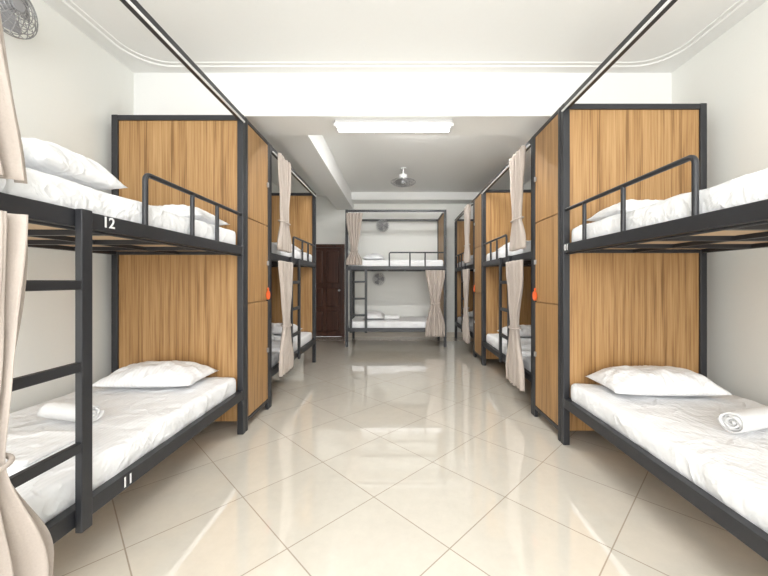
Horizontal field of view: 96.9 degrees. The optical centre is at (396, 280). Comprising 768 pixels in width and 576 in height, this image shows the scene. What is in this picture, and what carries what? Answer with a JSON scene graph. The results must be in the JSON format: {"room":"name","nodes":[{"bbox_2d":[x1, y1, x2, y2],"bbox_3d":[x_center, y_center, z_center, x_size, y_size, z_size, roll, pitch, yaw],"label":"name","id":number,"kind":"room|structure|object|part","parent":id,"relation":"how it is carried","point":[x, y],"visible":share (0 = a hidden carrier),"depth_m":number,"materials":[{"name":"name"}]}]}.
{"room":"dormitory","nodes":[
{"label":"dormitory","id":0,"kind":"room"},
{"bbox_2d":[3,0,278,412],"bbox_3d":[-2.375,-0.310,2.750,0.150,3.020,9.400,0,0,0],"label":"wall","id":1,"kind":"structure","parent":0,"point":[67,89],"depth_m":2.32,"materials":[{"name":"paint"}]},
{"bbox_2d":[0,0,38,39],"bbox_3d":[-2.180,-1.500,1.850,0.246,0.305,0.305,0,0,0],"label":"wall fan","id":2,"kind":"object","parent":1,"relation":"attached to","point":[8,8],"visible":1,"depth_m":1.87,"materials":[{"name":"metal"}]},
{"bbox_2d":[316,196,472,331],"bbox_3d":[0.050,-0.310,7.375,4.700,3.020,0.150,0,0,0],"label":"wall","id":3,"kind":"structure","parent":0,"point":[402,293],"depth_m":7.30,"materials":[{"name":"paint"}]},
{"bbox_2d":[316,244,344,336],"bbox_3d":[-1.560,0.205,7.338,0.880,1.990,0.165,0,0,0],"label":"door","id":4,"kind":"structure","parent":3,"relation":"in","point":[332,257],"depth_m":7.30,"materials":[{"name":"brown wood"}]},
{"bbox_2d":[316,248,340,335],"bbox_3d":[-1.560,0.238,7.350,0.736,1.913,0.040,0,0,0],"label":"door leaf","id":5,"kind":"structure","parent":4,"relation":"attached to","point":[324,285],"depth_m":7.33,"materials":[{"name":"brown wood"}]},
{"bbox_2d":[372,273,384,284],"bbox_3d":[-0.406,-0.040,7.158,0.249,0.265,0.277,0,0,-23],"label":"wall fan","id":6,"kind":"object","parent":3,"relation":"attached to","point":[379,279],"visible":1,"depth_m":7.08,"materials":[{"name":"metal"}]},
{"bbox_2d":[376,219,388,231],"bbox_3d":[-0.326,-1.160,7.158,0.249,0.265,0.277,0,0,-23],"label":"wall fan","id":7,"kind":"object","parent":3,"relation":"attached to","point":[381,228],"visible":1,"depth_m":7.08,"materials":[{"name":"metal"}]},
{"bbox_2d":[348,332,462,336],"bbox_3d":[0.674,1.150,7.294,3.428,0.100,0.012,0,0,0],"label":"baseboard","id":8,"kind":"structure","parent":3,"relation":"attached to","point":[357,334],"depth_m":7.29,"materials":[{"name":"tile"}]},
{"bbox_2d":[43,0,766,195],"bbox_3d":[0.050,-1.880,2.750,5.000,0.120,9.400,0,0,0],"label":"ceiling","id":9,"kind":"structure","parent":0,"point":[205,30],"depth_m":2.62,"materials":[{"name":"paint"}]},
{"bbox_2d":[275,135,353,209],"bbox_3d":[-1.100,-1.670,5.330,0.340,0.300,3.940,0,0,0],"label":"beam","id":10,"kind":"structure","parent":9,"relation":"attached to","point":[313,154],"depth_m":4.62,"materials":[{"name":"paint"}]},
{"bbox_2d":[134,73,671,134],"bbox_3d":[0.050,-1.630,3.165,4.700,0.380,0.390,0,0,0],"label":"cross beam","id":11,"kind":"structure","parent":9,"relation":"attached to","point":[273,103],"depth_m":2.97,"materials":[{"name":"paint"}]},
{"bbox_2d":[334,119,453,132],"bbox_3d":[-0.030,-1.412,3.110,1.074,0.056,0.170,0,0,0],"label":"lamp","id":12,"kind":"object","parent":11,"relation":"attached to","point":[340,125],"visible":1,"depth_m":3.05,"materials":[{"name":"plastic"}]},
{"bbox_2d":[391,168,415,186],"bbox_3d":[0.100,-1.678,5.500,0.405,0.281,0.405,0,0,0],"label":"ceiling fan","id":13,"kind":"object","parent":9,"relation":"hanging from","point":[402,179],"depth_m":5.46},
{"bbox_2d":[60,0,749,67],"bbox_3d":[0.050,-1.820,0.590,4.464,0.023,4.604,0,0,0],"label":"trim","id":14,"kind":"structure","parent":9,"relation":"attached to","point":[62,1],"depth_m":2.87,"materials":[{"name":"paint"}]},
{"bbox_2d":[352,192,479,203],"bbox_3d":[0.735,-1.740,7.125,3.330,0.160,0.350,0,0,0],"label":"beam","id":15,"kind":"structure","parent":9,"relation":"attached to","point":[357,197],"depth_m":6.95,"materials":[{"name":"paint"}]},
{"bbox_2d":[53,336,767,575],"bbox_3d":[0.050,1.250,2.750,5.000,0.100,9.400,0,0,0],"label":"floor","id":16,"kind":"structure","parent":0,"point":[374,456],"depth_m":1.93,"materials":[{"name":"tile"}]},
{"bbox_2d":[0,0,245,543],"bbox_3d":[-1.701,-0.050,1.740,1.058,2.500,1.920,0,0,0],"label":"bunk bed","id":17,"kind":"object","parent":16,"relation":"on","point":[178,283],"visible":0.87,"depth_m":2.25,"materials":[{"name":"brown wood"}]},
{"bbox_2d":[0,13,27,183],"bbox_3d":[-1.139,-0.762,0.864,0.069,0.926,0.373,0,0,0],"label":"curtain","id":18,"kind":"object","parent":17,"relation":"hanging from","point":[12,160],"visible":1,"depth_m":0.99,"materials":[{"name":"fabric"}]},
{"bbox_2d":[0,210,53,575],"bbox_3d":[-1.115,0.403,0.912,0.098,1.195,0.401,0,0,0],"label":"curtain","id":19,"kind":"object","parent":17,"relation":"hanging from","point":[26,543],"visible":1,"depth_m":0.98,"materials":[{"name":"fabric"}]},
{"bbox_2d":[6,430,74,475],"bbox_3d":[-1.622,0.698,1.375,0.505,0.065,0.306,0,0,-3],"label":"sheet","id":20,"kind":"object","parent":17,"relation":"on","point":[28,448],"visible":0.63,"depth_m":1.39,"materials":[{"name":"white fabric"}]},
{"bbox_2d":[37,401,104,421],"bbox_3d":[-1.720,0.688,1.792,0.316,0.088,0.105,0,0,13],"label":"rolled towel","id":21,"kind":"object","parent":17,"relation":"on","point":[57,410],"visible":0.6,"depth_m":1.76,"materials":[{"name":"white fabric"}]},
{"bbox_2d":[21,137,127,189],"bbox_3d":[-1.560,-0.491,1.420,0.560,0.191,0.400,0,0,-3],"label":"pillow","id":22,"kind":"object","parent":17,"relation":"on","point":[51,158],"visible":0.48,"depth_m":1.35,"materials":[{"name":"white fabric"}]},
{"bbox_3d":[-1.712,-0.324,1.740,0.948,0.144,1.830,0,0,0],"label":"mattress","id":23,"kind":"part","parent":17,"relation":"part of","materials":[{"name":"white fabric"}]},
{"bbox_3d":[-1.711,0.805,1.740,0.946,0.146,1.830,0,0,0],"label":"mattress","id":24,"kind":"part","parent":17,"relation":"part of","materials":[{"name":"white fabric"}]},
{"bbox_2d":[92,360,218,387],"bbox_3d":[-1.700,0.653,2.430,0.660,0.162,0.380,0,0,-2],"label":"pillow","id":25,"kind":"object","parent":17,"relation":"on","point":[147,374],"visible":1,"depth_m":2.29,"materials":[{"name":"white fabric"}]},
{"bbox_2d":[151,204,229,225],"bbox_3d":[-1.620,-0.464,2.420,0.680,0.137,0.380,0,0,0],"label":"pillow","id":26,"kind":"object","parent":17,"relation":"on","point":[182,210],"visible":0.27,"depth_m":2.29,"materials":[{"name":"white fabric"}]},
{"bbox_3d":[-1.222,-0.398,2.144,0.025,0.267,1.012,0,0,0],"label":"guard rail","id":27,"kind":"part","parent":17,"relation":"part of","materials":[{"name":"black metal"}]},
{"bbox_2d":[215,118,269,430],"bbox_3d":[-1.709,-0.050,2.955,1.042,2.500,0.490,0,0,0],"label":"tall cabinet","id":28,"kind":"object","parent":16,"relation":"on","point":[257,146],"visible":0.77,"depth_m":2.94,"materials":[{"name":"brown wood"}]},
{"bbox_3d":[-1.715,-0.050,2.955,1.030,2.500,0.490,0,0,0],"label":"frame","id":29,"kind":"part","parent":28,"relation":"part of","materials":[{"name":"brown wood"}]},
{"bbox_2d":[269,143,315,407],"bbox_3d":[-1.701,-0.050,4.130,1.058,2.500,1.840,0,0,0],"label":"bunk bed","id":30,"kind":"object","parent":16,"relation":"on","point":[302,206],"visible":0.25,"depth_m":5.01,"materials":[{"name":"brown wood"}]},
{"bbox_2d":[277,153,291,252],"bbox_3d":[-1.138,-0.762,3.434,0.098,0.925,0.395,0,0,-2],"label":"curtain","id":31,"kind":"object","parent":30,"relation":"hanging from","point":[284,243],"visible":1,"depth_m":3.38,"materials":[{"name":"fabric"}]},
{"bbox_2d":[278,261,293,376],"bbox_3d":[-1.130,0.362,3.474,0.098,1.115,0.433,0,0,-3],"label":"curtain","id":32,"kind":"object","parent":30,"relation":"hanging from","point":[286,356],"visible":1,"depth_m":3.41,"materials":[{"name":"fabric"}]},
{"bbox_2d":[272,323,301,333],"bbox_3d":[-1.700,0.662,4.750,0.660,0.144,0.400,0,0,0],"label":"pillow","id":33,"kind":"object","parent":30,"relation":"on","point":[276,328],"visible":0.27,"depth_m":4.61,"materials":[{"name":"white fabric"}]},
{"bbox_3d":[-1.711,-0.324,4.129,0.947,0.144,1.748,0,0,0],"label":"mattress","id":34,"kind":"part","parent":30,"relation":"part of","materials":[{"name":"white fabric"}]},
{"bbox_3d":[-1.710,0.806,4.130,0.948,0.144,1.750,0,0,0],"label":"mattress","id":35,"kind":"part","parent":30,"relation":"part of","materials":[{"name":"white fabric"}]},
{"bbox_3d":[-1.222,-0.398,4.504,0.025,0.267,1.012,0,0,0],"label":"guard rail","id":36,"kind":"part","parent":30,"relation":"part of","materials":[{"name":"black metal"}]},
{"bbox_2d":[345,210,445,346],"bbox_3d":[-0.020,-0.050,6.666,1.840,2.500,1.028,0,0,0],"label":"bunk bed","id":37,"kind":"object","parent":16,"relation":"on","point":[356,324],"visible":0.85,"depth_m":6.18,"materials":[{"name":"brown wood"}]},
{"bbox_2d":[346,213,362,264],"bbox_3d":[-0.769,-0.757,6.115,0.300,0.935,0.097,0,0,4],"label":"curtain","id":38,"kind":"object","parent":37,"relation":"hanging from","point":[353,220],"visible":1,"depth_m":6.11,"materials":[{"name":"fabric"}]},
{"bbox_2d":[363,311,383,318],"bbox_3d":[-0.450,0.661,6.680,0.400,0.146,0.660,0,0,0],"label":"pillow","id":39,"kind":"object","parent":37,"relation":"on","point":[370,314],"visible":0.9,"depth_m":6.42,"materials":[{"name":"white fabric"}]},
{"bbox_2d":[363,253,383,259],"bbox_3d":[-0.450,-0.466,6.680,0.400,0.140,0.600,0,0,0],"label":"pillow","id":40,"kind":"object","parent":37,"relation":"on","point":[373,256],"visible":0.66,"depth_m":6.42,"materials":[{"name":"white fabric"}]},
{"bbox_3d":[-0.019,0.805,6.676,1.747,0.146,0.918,0,0,0],"label":"mattress","id":41,"kind":"part","parent":37,"relation":"part of","materials":[{"name":"white fabric"}]},
{"bbox_2d":[384,315,399,319],"bbox_3d":[-0.100,0.688,6.452,0.296,0.088,0.105,0,0,-6],"label":"rolled towel","id":42,"kind":"object","parent":37,"relation":"on","point":[386,317],"visible":1,"depth_m":6.41,"materials":[{"name":"white fabric"}]},
{"bbox_3d":[-0.019,-0.325,6.677,1.750,0.146,0.918,0,0,0],"label":"mattress","id":43,"kind":"part","parent":37,"relation":"part of","materials":[{"name":"white fabric"}]},
{"bbox_3d":[0.349,-0.399,6.202,1.002,0.268,0.024,0,0,0],"label":"guard rail","id":44,"kind":"part","parent":37,"relation":"part of","materials":[{"name":"black metal"}]},
{"bbox_2d":[425,270,444,336],"bbox_3d":[0.684,0.403,6.110,0.357,1.195,0.098,0,0,0],"label":"curtain","id":45,"kind":"object","parent":37,"relation":"hanging from","point":[435,325],"visible":1,"depth_m":6.11,"materials":[{"name":"fabric"}]},
{"bbox_2d":[454,199,476,356],"bbox_3d":[1.726,-0.050,6.280,1.078,2.500,1.800,0,0,0],"label":"bunk bed","id":46,"kind":"object","parent":16,"relation":"on","point":[460,265],"visible":0.16,"depth_m":7.13,"materials":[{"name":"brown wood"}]},
{"bbox_3d":[1.237,-0.398,6.649,0.025,0.267,0.962,0,0,0],"label":"guard rail","id":47,"kind":"part","parent":46,"relation":"part of","materials":[{"name":"black metal"}]},
{"bbox_3d":[1.737,-0.325,6.281,0.969,0.146,1.710,0,0,0],"label":"mattress","id":48,"kind":"part","parent":46,"relation":"part of","materials":[{"name":"white fabric"}]},
{"bbox_3d":[1.735,0.806,6.280,0.968,0.145,1.709,0,0,0],"label":"mattress","id":49,"kind":"part","parent":46,"relation":"part of","materials":[{"name":"white fabric"}]},
{"bbox_2d":[462,269,469,343],"bbox_3d":[1.145,0.403,5.629,0.098,1.195,0.404,0,0,0],"label":"curtain","id":50,"kind":"object","parent":46,"relation":"hanging from","point":[466,272],"visible":1,"depth_m":5.53,"materials":[{"name":"fabric"}]},
{"bbox_2d":[463,204,470,262],"bbox_3d":[1.153,-0.762,5.595,0.098,0.925,0.378,0,0,-2],"label":"curtain","id":51,"kind":"object","parent":46,"relation":"hanging from","point":[467,210],"visible":1,"depth_m":5.51,"materials":[{"name":"fabric"}]},
{"bbox_2d":[473,191,498,363],"bbox_3d":[1.734,-0.050,5.125,1.062,2.500,0.490,0,0,0],"label":"tall cabinet","id":52,"kind":"object","parent":16,"relation":"on","point":[477,288],"visible":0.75,"depth_m":5.09,"materials":[{"name":"brown wood"}]},
{"bbox_3d":[1.740,-0.050,5.125,1.050,2.500,0.490,0,0,0],"label":"frame","id":53,"kind":"part","parent":52,"relation":"part of","materials":[{"name":"brown wood"}]},
{"bbox_2d":[482,136,532,414],"bbox_3d":[1.726,-0.050,3.955,1.078,2.500,1.830,0,0,0],"label":"bunk bed","id":54,"kind":"object","parent":16,"relation":"on","point":[496,204],"visible":0.27,"depth_m":4.83,"materials":[{"name":"brown wood"}]},
{"bbox_3d":[1.237,-0.398,4.324,0.025,0.267,0.992,0,0,0],"label":"guard rail","id":55,"kind":"part","parent":54,"relation":"part of","materials":[{"name":"black metal"}]},
{"bbox_3d":[1.736,-0.325,3.956,0.968,0.147,1.738,0,0,0],"label":"mattress","id":56,"kind":"part","parent":54,"relation":"part of","materials":[{"name":"white fabric"}]},
{"bbox_3d":[1.735,0.805,3.954,0.970,0.145,1.735,0,0,0],"label":"mattress","id":57,"kind":"part","parent":54,"relation":"part of","materials":[{"name":"white fabric"}]},
{"bbox_2d":[497,325,530,336],"bbox_3d":[1.720,0.661,4.550,0.660,0.147,0.400,0,0,0],"label":"pillow","id":58,"kind":"object","parent":54,"relation":"on","point":[525,330],"visible":0.2,"depth_m":4.41,"materials":[{"name":"white fabric"}]},
{"bbox_2d":[506,260,524,390],"bbox_3d":[1.145,0.403,3.312,0.098,1.195,0.460,0,0,3],"label":"curtain","id":59,"kind":"object","parent":54,"relation":"hanging from","point":[514,271],"visible":1,"depth_m":3.25,"materials":[{"name":"fabric"}]},
{"bbox_2d":[509,145,525,250],"bbox_3d":[1.153,-0.763,3.260,0.098,0.925,0.395,0,0,2],"label":"curtain","id":60,"kind":"object","parent":54,"relation":"hanging from","point":[517,162],"visible":1,"depth_m":3.21,"materials":[{"name":"fabric"}]},
{"bbox_2d":[532,107,594,440],"bbox_3d":[1.734,-0.050,2.785,1.062,2.500,0.490,0,0,0],"label":"tall cabinet","id":61,"kind":"object","parent":16,"relation":"on","point":[546,295],"visible":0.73,"depth_m":2.73,"materials":[{"name":"brown wood"}]},
{"bbox_3d":[1.740,-0.050,2.785,1.050,2.500,0.490,0,0,0],"label":"frame","id":62,"kind":"part","parent":61,"relation":"part of","materials":[{"name":"brown wood"}]},
{"bbox_2d":[561,0,767,560],"bbox_3d":[1.726,-0.050,1.570,1.078,2.500,1.920,0,0,0],"label":"bunk bed","id":63,"kind":"object","parent":16,"relation":"on","point":[634,282],"visible":0.94,"depth_m":2.48,"materials":[{"name":"brown wood"}]},
{"bbox_2d":[587,199,662,221],"bbox_3d":[1.680,-0.464,2.250,0.680,0.136,0.380,0,0,0],"label":"pillow","id":64,"kind":"object","parent":63,"relation":"on","point":[631,204],"visible":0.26,"depth_m":2.14,"materials":[{"name":"white fabric"}]},
{"bbox_3d":[1.237,-0.398,1.939,0.025,0.267,1.082,0,0,0],"label":"guard rail","id":65,"kind":"part","parent":63,"relation":"part of","materials":[{"name":"black metal"}]},
{"bbox_2d":[585,365,732,395],"bbox_3d":[1.700,0.650,2.260,0.700,0.168,0.380,0,0,2],"label":"pillow","id":66,"kind":"object","parent":63,"relation":"on","point":[644,380],"visible":1,"depth_m":2.12,"materials":[{"name":"white fabric"}]},
{"bbox_3d":[1.736,0.805,1.569,0.969,0.145,1.829,0,0,0],"label":"mattress","id":67,"kind":"part","parent":63,"relation":"part of","materials":[{"name":"white fabric"}]},
{"bbox_3d":[1.736,-0.325,1.570,0.967,0.145,1.826,0,0,0],"label":"mattress","id":68,"kind":"part","parent":63,"relation":"part of","materials":[{"name":"white fabric"}]},
{"bbox_2d":[717,406,767,433],"bbox_3d":[1.749,0.683,1.683,0.316,0.097,0.116,0,0,-17],"label":"rolled towel","id":69,"kind":"object","parent":63,"relation":"on","point":[751,419],"visible":1,"depth_m":1.63,"materials":[{"name":"white fabric"}]},
{"bbox_2d":[523,0,767,405],"bbox_3d":[2.475,-0.310,2.750,0.150,3.020,9.400,0,0,0],"label":"wall","id":70,"kind":"structure","parent":0,"point":[730,74],"depth_m":2.40,"materials":[{"name":"paint"}]}
]}

